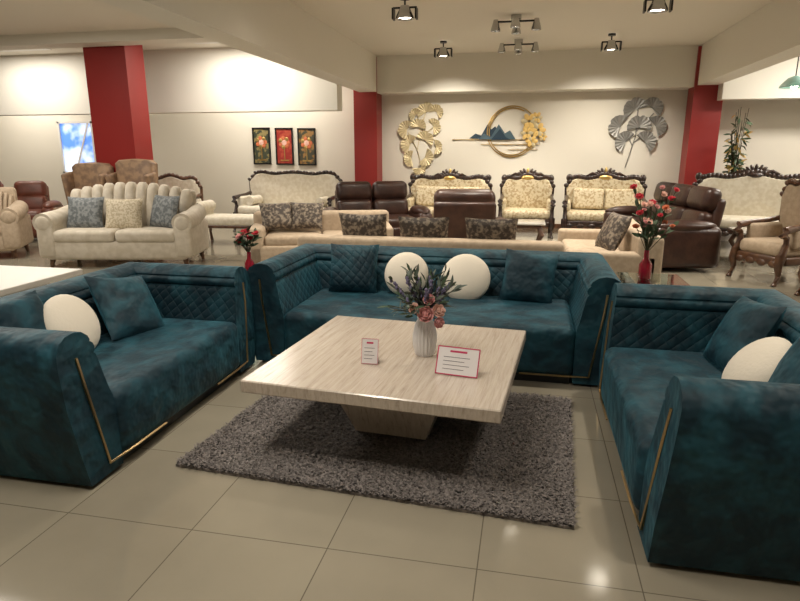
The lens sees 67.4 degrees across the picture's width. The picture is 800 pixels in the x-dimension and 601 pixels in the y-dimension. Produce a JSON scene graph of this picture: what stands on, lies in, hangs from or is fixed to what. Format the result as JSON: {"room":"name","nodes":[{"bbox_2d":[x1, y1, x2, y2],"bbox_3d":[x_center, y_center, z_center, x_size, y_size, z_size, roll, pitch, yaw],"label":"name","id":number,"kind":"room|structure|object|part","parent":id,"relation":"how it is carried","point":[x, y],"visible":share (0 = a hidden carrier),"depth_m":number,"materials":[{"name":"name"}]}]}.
{"room":"store","nodes":[
{"label":"store","id":0,"kind":"room"},
{"bbox_2d":[0,0,772,56],"bbox_3d":[-2.365,-3.228,5.135,21.200,0.100,15.700,3,14,12],"label":"ceiling","id":1,"kind":"structure","parent":0,"point":[465,25],"depth_m":8.76,"materials":[{"name":"beige paint"}]},
{"bbox_2d":[0,49,51,51],"bbox_3d":[-7.238,-4.604,10.956,1.560,0.020,0.560,3,14,12],"label":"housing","id":2,"kind":"object","parent":1,"relation":"attached to","point":[28,49],"visible":0.25,"depth_m":11.12,"materials":[{"name":"white plastic"}]},
{"bbox_2d":[0,28,214,50],"bbox_3d":[-6.632,-4.309,10.045,10.580,0.160,0.380,3,14,12],"label":"trim","id":3,"kind":"structure","parent":1,"relation":"attached to","point":[156,35],"depth_m":9.54,"materials":[{"name":"white paint"}]},
{"bbox_2d":[0,47,341,115],"bbox_3d":[-6.269,-4.257,11.832,10.580,1.120,0.300,3,14,12],"label":"wall","id":4,"kind":"structure","parent":1,"relation":"attached to","point":[222,79],"depth_m":11.22,"materials":[{"name":"white paint"}]},
{"bbox_2d":[195,42,217,43],"bbox_3d":[-2.834,-4.381,10.057,1.560,0.020,0.560,3,14,12],"label":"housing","id":5,"kind":"object","parent":1,"relation":"attached to","point":[203,42],"visible":0.14,"depth_m":10.41,"materials":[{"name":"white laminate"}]},
{"bbox_2d":[98,0,375,91],"bbox_3d":[-2.177,-2.766,4.893,0.350,0.680,14.900,3,14,12],"label":"ceiling beam","id":6,"kind":"structure","parent":1,"relation":"attached to","point":[281,32],"depth_m":7.27,"materials":[{"name":"white paint"}]},
{"bbox_2d":[392,0,417,20],"bbox_3d":[0.061,-3.608,7.410,0.310,0.255,0.231,3,14,12],"label":"ceiling spotlight","id":7,"kind":"object","parent":1,"relation":"hanging from","point":[404,13],"visible":1,"depth_m":7.37,"materials":[{"name":"black metal"}]},
{"bbox_2d":[434,41,452,57],"bbox_3d":[0.748,-4.335,10.345,0.310,0.255,0.231,3,14,12],"label":"ceiling spotlight","id":8,"kind":"object","parent":1,"relation":"hanging from","point":[443,52],"visible":1,"depth_m":10.30,"materials":[{"name":"black metal"}]},
{"bbox_2d":[491,14,540,34],"bbox_3d":[1.620,-3.873,8.376,0.569,0.195,0.492,-7,16,-27],"label":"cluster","id":9,"kind":"object","parent":1,"relation":"attached to","point":[515,20],"visible":1,"depth_m":8.33,"materials":[{"name":"silver metal"}]},
{"bbox_2d":[498,39,538,54],"bbox_3d":[2.011,-4.320,10.180,0.569,0.195,0.492,-7,16,-27],"label":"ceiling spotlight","id":10,"kind":"object","parent":1,"relation":"attached to","point":[518,44],"visible":1,"depth_m":10.12,"materials":[{"name":"silver metal"}]},
{"bbox_2d":[600,33,621,51],"bbox_3d":[3.418,-4.175,9.701,0.310,0.255,0.231,3,14,12],"label":"ceiling spotlight","id":11,"kind":"object","parent":1,"relation":"hanging from","point":[611,45],"visible":1,"depth_m":9.66,"materials":[{"name":"black metal"}]},
{"bbox_2d":[642,0,673,13],"bbox_3d":[3.018,-3.508,7.005,0.310,0.255,0.231,3,14,12],"label":"ceiling spotlight","id":12,"kind":"object","parent":1,"relation":"hanging from","point":[656,6],"visible":1,"depth_m":6.97,"materials":[{"name":"black metal"}]},
{"bbox_2d":[698,0,799,84],"bbox_3d":[4.008,-2.454,3.630,0.350,0.680,14.900,3,14,12],"label":"trim","id":13,"kind":"structure","parent":1,"relation":"attached to","point":[769,36],"depth_m":8.23,"materials":[{"name":"white paint"}]},
{"bbox_2d":[717,56,799,100],"bbox_3d":[7.516,-3.938,10.187,3.750,0.950,0.300,3,14,12],"label":"trim","id":14,"kind":"structure","parent":1,"relation":"attached to","point":[763,84],"depth_m":10.35,"materials":[{"name":"white paint"}]},
{"bbox_2d":[779,56,799,89],"bbox_3d":[5.790,-3.566,8.706,0.400,0.960,0.400,3,14,12],"label":"pendant lamp","id":15,"kind":"object","parent":1,"relation":"hanging from","point":[793,82],"visible":1,"depth_m":8.73,"materials":[{"name":"green metal"}]},
{"bbox_2d":[0,228,799,600],"bbox_3d":[-2.365,0.121,5.964,21.000,0.001,15.500,3,14,12],"label":"floor","id":16,"kind":"structure","parent":0,"point":[152,528],"depth_m":2.48,"materials":[{"name":"tile"}]},
{"bbox_2d":[0,187,33,258],"bbox_3d":[-6.259,-1.167,9.052,1.107,1.025,0.875,-4,15,-18],"label":"armchair","id":17,"kind":"object","parent":16,"relation":"on","point":[16,232],"visible":1,"depth_m":8.95,"materials":[{"name":"beige fabric"}]},
{"bbox_2d":[14,181,63,237],"bbox_3d":[-6.776,-1.671,10.954,1.080,0.982,1.028,-4,15,-18],"label":"leather armchair","id":18,"kind":"object","parent":16,"relation":"on","point":[35,194],"visible":0.34,"depth_m":11.07,"materials":[{"name":"brown leather"}]},
{"bbox_2d":[0,265,82,296],"bbox_3d":[-3.732,0.003,5.494,1.150,0.455,1.000,3,14,12],"label":"display table","id":19,"kind":"object","parent":16,"relation":"on","point":[13,279],"visible":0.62,"depth_m":5.48,"materials":[{"name":"white laminate"}]},
{"bbox_2d":[53,162,113,209],"bbox_3d":[-5.345,-1.637,10.201,0.800,1.382,0.690,3,14,12],"label":"chair","id":20,"kind":"object","parent":16,"relation":"on","point":[90,174],"visible":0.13,"depth_m":10.25,"materials":[{"name":"beige fabric"}]},
{"bbox_2d":[83,45,152,171],"bbox_3d":[-4.854,-2.750,10.530,0.780,3.380,0.500,3,14,12],"label":"column","id":21,"kind":"structure","parent":16,"relation":"on","point":[115,75],"depth_m":10.17,"materials":[{"name":"red paint"}]},
{"bbox_2d":[32,182,208,267],"bbox_3d":[-3.858,-1.077,8.447,2.127,1.142,0.875,0,14,0],"label":"sofa","id":22,"kind":"object","parent":16,"relation":"on","point":[131,220],"visible":1,"depth_m":8.28,"materials":[{"name":"fabric"}]},
{"bbox_2d":[0,262,255,486],"bbox_3d":[-1.765,0.278,3.673,1.065,0.796,1.900,3,14,12],"label":"velvet sofa","id":23,"kind":"object","parent":16,"relation":"on","point":[94,366],"visible":1,"depth_m":3.31,"materials":[{"name":"teal fabric"}]},
{"bbox_3d":[-1.276,0.345,3.584,0.066,0.573,1.683,3,14,12],"label":"brass trim","id":24,"kind":"part","parent":23,"relation":"part of","materials":[{"name":"beige"}]},
{"bbox_3d":[-1.621,0.443,3.682,0.760,0.350,1.310,3,14,12],"label":"seat","id":25,"kind":"part","parent":23,"relation":"part of","materials":[{"name":"teal fabric"}]},
{"bbox_2d":[105,159,158,184],"bbox_3d":[-4.513,-1.625,10.024,0.800,1.442,0.690,3,14,12],"label":"chair","id":26,"kind":"object","parent":16,"relation":"on","point":[127,170],"visible":0.14,"depth_m":10.07,"materials":[{"name":"beige fabric"}]},
{"bbox_2d":[158,173,202,201],"bbox_3d":[-4.534,-1.862,11.606,1.282,1.175,0.884,2,14,7],"label":"loveseat","id":27,"kind":"object","parent":16,"relation":"on","point":[190,182],"visible":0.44,"depth_m":11.73,"materials":[{"name":"fabric"}]},
{"bbox_3d":[-4.495,-2.105,11.879,1.180,0.680,0.160,2,14,7],"label":"panel","id":28,"kind":"part","parent":27,"relation":"part of","materials":[{"name":"beige fabric"}]},
{"bbox_2d":[197,200,253,239],"bbox_3d":[-2.945,-1.371,10.510,1.200,0.726,0.620,2,14,7],"label":"chaise","id":29,"kind":"object","parent":16,"relation":"on","point":[215,220],"visible":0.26,"depth_m":10.24,"materials":[{"name":"fabric"}]},
{"bbox_2d":[231,170,342,230],"bbox_3d":[-2.237,-1.999,12.075,2.149,1.217,0.884,4,14,15],"label":"sofa","id":30,"kind":"object","parent":16,"relation":"on","point":[298,186],"visible":0.69,"depth_m":12.20,"materials":[{"name":"fabric"}]},
{"bbox_3d":[-2.148,-2.240,12.338,2.030,0.722,0.160,4,14,15],"label":"panel","id":31,"kind":"part","parent":30,"relation":"part of","materials":[{"name":"beige fabric"}]},
{"bbox_2d":[249,202,392,263],"bbox_3d":[-1.075,-0.902,8.273,1.900,0.877,0.900,-1,14,-6],"label":"sofa","id":32,"kind":"object","parent":16,"relation":"on","point":[280,225],"visible":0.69,"depth_m":8.16,"materials":[{"name":"fabric"}]},
{"bbox_2d":[353,57,381,187],"bbox_3d":[-0.661,-3.244,12.526,0.480,3.380,0.450,3,14,12],"label":"column","id":33,"kind":"structure","parent":16,"relation":"on","point":[367,105],"depth_m":12.30,"materials":[{"name":"red paint"}]},
{"bbox_2d":[175,391,578,529],"bbox_3d":[-0.032,0.733,3.414,2.038,0.034,1.514,3,14,12],"label":"shag rug","id":34,"kind":"object","parent":16,"relation":"on","point":[518,468],"visible":0.68,"depth_m":3.08,"materials":[{"name":"grey carpet"}]},
{"bbox_2d":[240,316,525,439],"bbox_3d":[0.003,0.493,3.438,1.290,0.414,1.270,4,14,16],"label":"coffee table","id":35,"kind":"object","parent":34,"relation":"on","point":[402,395],"visible":0.93,"depth_m":3.15,"materials":[{"name":"beige wood"}]},
{"bbox_2d":[361,338,378,363],"bbox_3d":[-0.158,0.269,3.201,0.090,0.136,0.054,2,14,9],"label":"price card","id":36,"kind":"object","parent":35,"relation":"on","point":[369,354],"visible":1,"depth_m":3.19,"materials":[{"name":"white paper"}]},
{"bbox_2d":[377,263,465,356],"bbox_3d":[0.127,0.044,3.289,0.484,0.528,0.345,3,14,12],"label":"vase","id":37,"kind":"object","parent":35,"relation":"on","point":[426,303],"visible":1,"depth_m":3.24,"materials":[{"name":"white ceramic"}]},
{"bbox_2d":[435,345,480,377],"bbox_3d":[0.294,0.307,3.041,0.220,0.133,0.078,5,15,19],"label":"price card","id":38,"kind":"object","parent":35,"relation":"on","point":[455,361],"visible":1,"depth_m":3.03,"materials":[{"name":"white paper"}]},
{"bbox_2d":[323,181,432,235],"bbox_3d":[-0.402,-1.442,9.945,1.770,1.022,1.028,-3,14,-13],"label":"recliner sofa","id":39,"kind":"object","parent":16,"relation":"on","point":[390,196],"visible":0.47,"depth_m":10.05,"materials":[{"name":"brown leather"}]},
{"bbox_2d":[297,213,564,251],"bbox_3d":[0.343,-0.501,6.560,2.750,0.922,0.950,3,14,12],"label":"sofa","id":40,"kind":"object","parent":16,"relation":"on","point":[500,234],"visible":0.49,"depth_m":6.17,"materials":[{"name":"fabric"}]},
{"bbox_2d":[247,243,620,384],"bbox_3d":[0.275,0.008,4.751,2.680,0.802,1.205,3,14,12],"label":"velvet sofa","id":41,"kind":"object","parent":16,"relation":"on","point":[560,300],"visible":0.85,"depth_m":4.63,"materials":[{"name":"teal fabric"}]},
{"bbox_3d":[0.244,0.204,4.651,2.090,0.350,0.900,3,14,12],"label":"seat","id":42,"kind":"part","parent":41,"relation":"part of","materials":[{"name":"teal fabric"}]},
{"bbox_3d":[0.159,0.187,4.221,2.463,0.573,0.066,3,14,12],"label":"brass trim","id":43,"kind":"part","parent":41,"relation":"part of","materials":[{"name":"beige"}]},
{"bbox_2d":[406,168,492,215],"bbox_3d":[0.927,-1.921,11.671,1.690,1.258,0.884,3,14,12],"label":"sofa","id":44,"kind":"object","parent":16,"relation":"on","point":[422,187],"visible":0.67,"depth_m":11.83,"materials":[{"name":"fabric"}]},
{"bbox_3d":[0.927,-1.921,11.671,1.690,1.258,0.884,3,14,12],"label":"carved frame","id":45,"kind":"part","parent":44,"relation":"part of","materials":[{"name":"brown wood"}]},
{"bbox_3d":[0.994,-2.108,11.953,1.580,0.650,0.160,3,14,12],"label":"panel","id":46,"kind":"part","parent":44,"relation":"part of","materials":[{"name":"beige fabric"}]},
{"bbox_2d":[418,189,505,237],"bbox_3d":[0.836,-0.995,8.095,1.330,1.042,1.028,0,14,2],"label":"recliner armchair","id":47,"kind":"object","parent":16,"relation":"on","point":[456,204],"visible":0.23,"depth_m":7.55,"materials":[{"name":"brown leather"}]},
{"bbox_2d":[497,168,555,238],"bbox_3d":[2.405,-1.868,11.417,1.066,1.278,0.884,3,14,12],"label":"armchair","id":48,"kind":"object","parent":16,"relation":"on","point":[529,194],"visible":0.87,"depth_m":11.54,"materials":[{"name":"fabric"}]},
{"bbox_3d":[2.472,-2.055,11.699,0.960,0.670,0.160,3,14,12],"label":"panel","id":49,"kind":"part","parent":48,"relation":"part of","materials":[{"name":"beige fabric"}]},
{"bbox_2d":[517,219,545,240],"bbox_3d":[1.883,-1.088,9.955,1.000,0.466,0.600,3,14,12],"label":"marble coffee table","id":50,"kind":"object","parent":16,"relation":"on","point":[522,223],"visible":0.37,"depth_m":9.64,"materials":[{"name":"white stone"}]},
{"bbox_2d":[561,167,648,228],"bbox_3d":[3.743,-1.773,10.992,1.486,1.298,0.884,4,14,15],"label":"sofa","id":51,"kind":"object","parent":16,"relation":"on","point":[587,197],"visible":0.83,"depth_m":11.08,"materials":[{"name":"fabric"}]},
{"bbox_3d":[3.832,-1.960,11.269,1.380,0.690,0.160,4,14,15],"label":"panel","id":52,"kind":"part","parent":51,"relation":"part of","materials":[{"name":"beige fabric"}]},
{"bbox_2d":[558,212,663,282],"bbox_3d":[2.303,-0.565,6.835,0.900,0.913,2.000,3,14,12],"label":"sofa","id":53,"kind":"object","parent":16,"relation":"on","point":[623,251],"visible":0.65,"depth_m":6.23,"materials":[{"name":"fabric"}]},
{"bbox_2d":[616,272,689,285],"bbox_3d":[2.108,0.070,5.087,0.500,0.520,0.500,3,14,12],"label":"glass side table","id":54,"kind":"object","parent":16,"relation":"on","point":[625,277],"visible":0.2,"depth_m":4.99,"materials":[{"name":"teal"}]},
{"bbox_2d":[630,184,681,278],"bbox_3d":[2.066,-0.562,4.938,0.364,0.776,0.343,13,19,43],"label":"vase","id":55,"kind":"object","parent":54,"relation":"on","point":[648,225],"visible":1,"depth_m":4.92,"materials":[{"name":"red glass"}]},
{"bbox_2d":[603,182,725,267],"bbox_3d":[3.849,-1.200,8.923,1.028,1.042,2.390,0,14,2],"label":"recliner sofa","id":56,"kind":"object","parent":16,"relation":"on","point":[695,242],"visible":0.59,"depth_m":7.92,"materials":[{"name":"brown leather"}]},
{"bbox_2d":[598,283,799,581],"bbox_3d":[1.629,0.457,2.950,1.065,0.796,1.900,3,14,12],"label":"velvet sofa","id":57,"kind":"object","parent":16,"relation":"on","point":[699,386],"visible":1,"depth_m":2.25,"materials":[{"name":"teal fabric"}]},
{"bbox_3d":[1.140,0.474,3.059,0.066,0.573,1.683,3,14,12],"label":"brass trim","id":58,"kind":"part","parent":57,"relation":"part of","materials":[{"name":"beige"}]},
{"bbox_3d":[1.485,0.608,3.018,0.760,0.350,1.310,3,14,12],"label":"seat","id":59,"kind":"part","parent":57,"relation":"part of","materials":[{"name":"teal fabric"}]},
{"bbox_2d":[678,46,722,184],"bbox_3d":[5.612,-2.927,11.245,0.500,3.380,0.450,3,14,12],"label":"column","id":60,"kind":"structure","parent":16,"relation":"on","point":[703,110],"depth_m":11.00,"materials":[{"name":"red paint"}]},
{"bbox_2d":[721,109,752,240],"bbox_3d":[5.863,-2.206,10.586,0.459,2.297,0.411,8,16,30],"label":"arrangement","id":61,"kind":"object","parent":16,"relation":"on","point":[735,165],"visible":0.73,"depth_m":10.46,"materials":[{"name":"green plant"}]},
{"bbox_2d":[728,227,746,262],"bbox_3d":[5.352,-0.790,8.751,0.900,0.466,0.700,3,14,12],"label":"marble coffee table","id":62,"kind":"object","parent":16,"relation":"on","point":[734,234],"visible":0.26,"depth_m":9.03,"materials":[{"name":"brown wood"}]},
{"bbox_2d":[692,164,799,236],"bbox_3d":[5.838,-1.547,9.911,1.894,1.378,0.884,6,15,23],"label":"sofa","id":63,"kind":"object","parent":16,"relation":"on","point":[751,192],"visible":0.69,"depth_m":10.07,"materials":[{"name":"fabric"}]},
{"bbox_3d":[5.970,-1.729,10.172,1.780,0.770,0.160,6,15,23],"label":"panel","id":64,"kind":"part","parent":63,"relation":"part of","materials":[{"name":"beige fabric"}]},
{"bbox_2d":[726,178,799,286],"bbox_3d":[4.721,-0.878,7.381,0.884,1.295,0.780,-4,14,-16],"label":"armchair","id":65,"kind":"object","parent":16,"relation":"on","point":[774,244],"visible":1,"depth_m":7.48,"materials":[{"name":"beige fabric"}]},
{"bbox_3d":[5.034,-1.066,7.428,0.160,0.800,0.680,-4,14,-16],"label":"panel","id":66,"kind":"part","parent":65,"relation":"part of","materials":[{"name":"beige fabric"}]},
{"bbox_2d":[794,268,799,295],"bbox_3d":[4.866,-0.558,6.274,0.884,1.205,0.760,-2,14,-8],"label":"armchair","id":67,"kind":"object","parent":16,"relation":"on","point":[797,293],"visible":0.96,"depth_m":6.64,"materials":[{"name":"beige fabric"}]},
{"bbox_3d":[-1.417,0.032,5.179,0.500,0.550,0.500,3,14,12],"label":"glass side table","id":68,"kind":"object","parent":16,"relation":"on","visible":0},
{"bbox_2d":[233,225,262,269],"bbox_3d":[-1.281,-0.424,5.014,0.229,0.412,0.225,-11,17,-37],"label":"vase","id":69,"kind":"object","parent":68,"relation":"on","point":[244,233],"visible":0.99,"depth_m":4.99,"materials":[{"name":"red glass"}]},
{"bbox_2d":[0,86,799,223],"bbox_3d":[-0.759,-3.363,12.965,21.000,3.400,0.100,3,14,12],"label":"wall","id":70,"kind":"structure","parent":0,"point":[216,149],"depth_m":12.49,"materials":[{"name":"beige paint"}]},
{"bbox_2d":[56,121,95,173],"bbox_3d":[-7.676,-3.643,14.303,0.950,1.210,0.055,3,14,12],"label":"window","id":71,"kind":"structure","parent":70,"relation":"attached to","point":[76,140],"depth_m":14.29,"materials":[{"name":"blue glass"}]},
{"bbox_2d":[252,127,271,163],"bbox_3d":[-3.083,-3.444,13.375,0.410,0.790,0.040,3,14,12],"label":"flower picture","id":72,"kind":"object","parent":70,"relation":"attached to","point":[260,136],"visible":1,"depth_m":13.36,"materials":[{"name":"multicoloured paper"}]},
{"bbox_2d":[275,128,293,164],"bbox_3d":[-2.554,-3.408,13.269,0.410,0.790,0.040,3,14,12],"label":"flower picture","id":73,"kind":"object","parent":70,"relation":"attached to","point":[284,146],"visible":1,"depth_m":13.26,"materials":[{"name":"red paper"}]},
{"bbox_2d":[297,128,316,164],"bbox_3d":[-2.046,-3.372,13.168,0.410,0.790,0.040,3,14,12],"label":"flower picture","id":74,"kind":"object","parent":70,"relation":"attached to","point":[306,137],"visible":1,"depth_m":13.15,"materials":[{"name":"multicoloured paper"}]},
{"bbox_2d":[398,102,442,174],"bbox_3d":[0.427,-3.389,12.592,0.956,1.482,0.088,3,14,12],"label":"wall art","id":75,"kind":"object","parent":70,"relation":"attached to","point":[407,140],"visible":1,"depth_m":12.55,"materials":[{"name":"gold metal"}]},
{"bbox_2d":[452,105,546,157],"bbox_3d":[2.023,-3.442,12.243,1.925,1.023,0.053,3,14,12],"label":"wall art","id":76,"kind":"object","parent":70,"relation":"attached to","point":[495,133],"visible":1,"depth_m":12.18,"materials":[{"name":"gold metal"}]},
{"bbox_2d":[377,45,700,95],"bbox_3d":[2.516,-4.428,11.649,5.970,0.700,0.550,3,14,12],"label":"ceiling beam","id":77,"kind":"structure","parent":70,"relation":"attached to","point":[665,67],"depth_m":11.37,"materials":[{"name":"white paint"}]},
{"bbox_2d":[542,224,600,228],"bbox_3d":[-0.771,-1.747,13.304,21.000,0.100,0.020,3,14,12],"label":"baseboard","id":78,"kind":"structure","parent":70,"relation":"attached to","point":[556,226],"depth_m":12.46,"materials":[{"name":"brown wood"}]},
{"bbox_2d":[608,97,666,166],"bbox_3d":[4.620,-3.270,11.713,1.084,1.326,0.088,3,14,12],"label":"wall art","id":79,"kind":"object","parent":70,"relation":"attached to","point":[635,103],"visible":1,"depth_m":11.65,"materials":[{"name":"silver metal"}]}
]}

